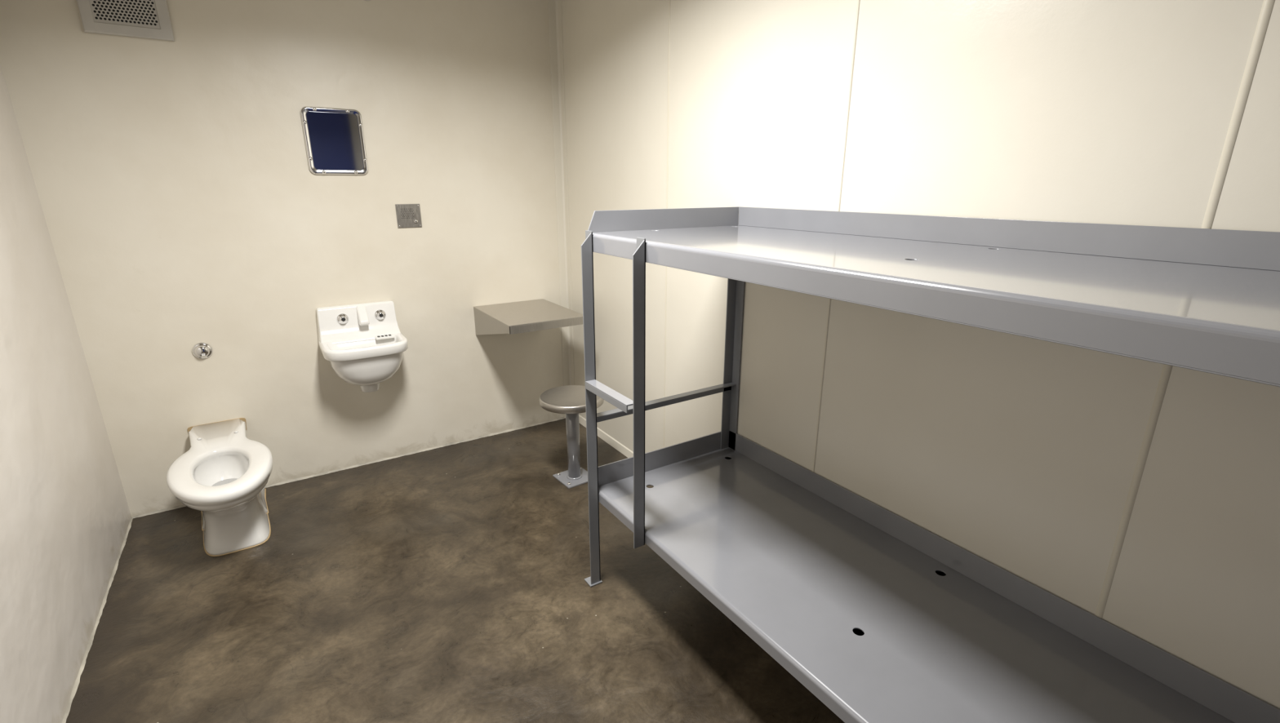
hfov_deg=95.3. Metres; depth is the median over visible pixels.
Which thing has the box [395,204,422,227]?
intercom panel
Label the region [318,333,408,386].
basin
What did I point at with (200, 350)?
button
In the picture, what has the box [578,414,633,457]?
baseboard
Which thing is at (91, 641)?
baseboard
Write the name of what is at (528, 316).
desk
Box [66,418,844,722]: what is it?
floor
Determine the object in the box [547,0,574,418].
trim
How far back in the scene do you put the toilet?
2.49 m
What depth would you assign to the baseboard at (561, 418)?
3.29 m
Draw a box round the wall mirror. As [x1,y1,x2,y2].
[300,106,368,174]
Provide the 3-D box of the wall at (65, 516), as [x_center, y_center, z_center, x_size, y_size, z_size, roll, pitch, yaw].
[-1.327,0.017,0.698,0.120,2.560,4.056,-11,20,-31]
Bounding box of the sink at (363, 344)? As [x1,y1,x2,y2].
[315,300,408,392]
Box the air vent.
[76,0,174,41]
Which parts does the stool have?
plate, seat, post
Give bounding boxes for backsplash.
[315,300,400,344]
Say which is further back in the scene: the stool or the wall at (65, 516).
the stool
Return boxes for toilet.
[166,417,272,556]
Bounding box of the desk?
[473,298,582,335]
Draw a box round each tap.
[337,313,348,324]
[374,309,386,319]
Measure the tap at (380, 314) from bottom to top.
0.054 m
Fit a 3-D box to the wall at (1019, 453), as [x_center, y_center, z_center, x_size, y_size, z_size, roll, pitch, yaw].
[0.698,-0.366,1.954,0.120,2.560,4.056,-11,20,-31]
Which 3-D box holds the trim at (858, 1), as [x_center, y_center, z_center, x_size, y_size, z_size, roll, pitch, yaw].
[0.642,-0.358,1.927,0.003,2.560,0.009,-11,20,-31]
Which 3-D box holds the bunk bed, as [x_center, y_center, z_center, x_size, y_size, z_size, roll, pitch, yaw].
[0.627,0.377,1.481,0.719,1.414,2.006,-11,20,-31]
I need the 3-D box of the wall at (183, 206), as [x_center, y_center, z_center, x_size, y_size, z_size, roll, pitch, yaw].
[-1.451,-0.686,3.002,2.533,2.560,0.120,-11,20,-31]
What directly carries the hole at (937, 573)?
on the bunk bed
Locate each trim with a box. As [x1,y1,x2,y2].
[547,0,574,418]
[663,0,670,448]
[812,0,860,472]
[1094,0,1275,618]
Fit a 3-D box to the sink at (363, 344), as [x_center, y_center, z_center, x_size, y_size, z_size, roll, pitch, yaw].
[-1.390,-0.054,2.951,0.390,0.431,0.331,-11,20,-31]
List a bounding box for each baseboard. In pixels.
[62,517,133,722]
[131,417,564,518]
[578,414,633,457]
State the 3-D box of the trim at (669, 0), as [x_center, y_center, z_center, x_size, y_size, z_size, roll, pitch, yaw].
[0.123,-0.592,2.693,0.003,2.560,0.009,-11,20,-31]
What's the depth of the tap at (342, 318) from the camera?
2.95 m
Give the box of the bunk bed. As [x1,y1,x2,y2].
[581,206,1279,722]
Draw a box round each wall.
[0,0,564,516]
[0,64,131,722]
[561,0,1279,709]
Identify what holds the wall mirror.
attached to the wall at (183, 206)
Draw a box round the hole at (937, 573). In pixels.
[935,571,946,576]
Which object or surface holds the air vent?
in the wall at (183, 206)
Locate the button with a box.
[191,342,213,359]
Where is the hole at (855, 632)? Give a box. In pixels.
[853,629,864,635]
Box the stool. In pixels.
[539,385,604,488]
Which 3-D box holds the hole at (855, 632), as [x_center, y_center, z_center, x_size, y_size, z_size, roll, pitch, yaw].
[0.562,0.710,1.504,0.041,0.021,0.041,-11,20,-31]
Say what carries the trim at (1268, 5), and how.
attached to the wall at (1019, 453)
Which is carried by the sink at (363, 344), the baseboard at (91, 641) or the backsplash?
the backsplash

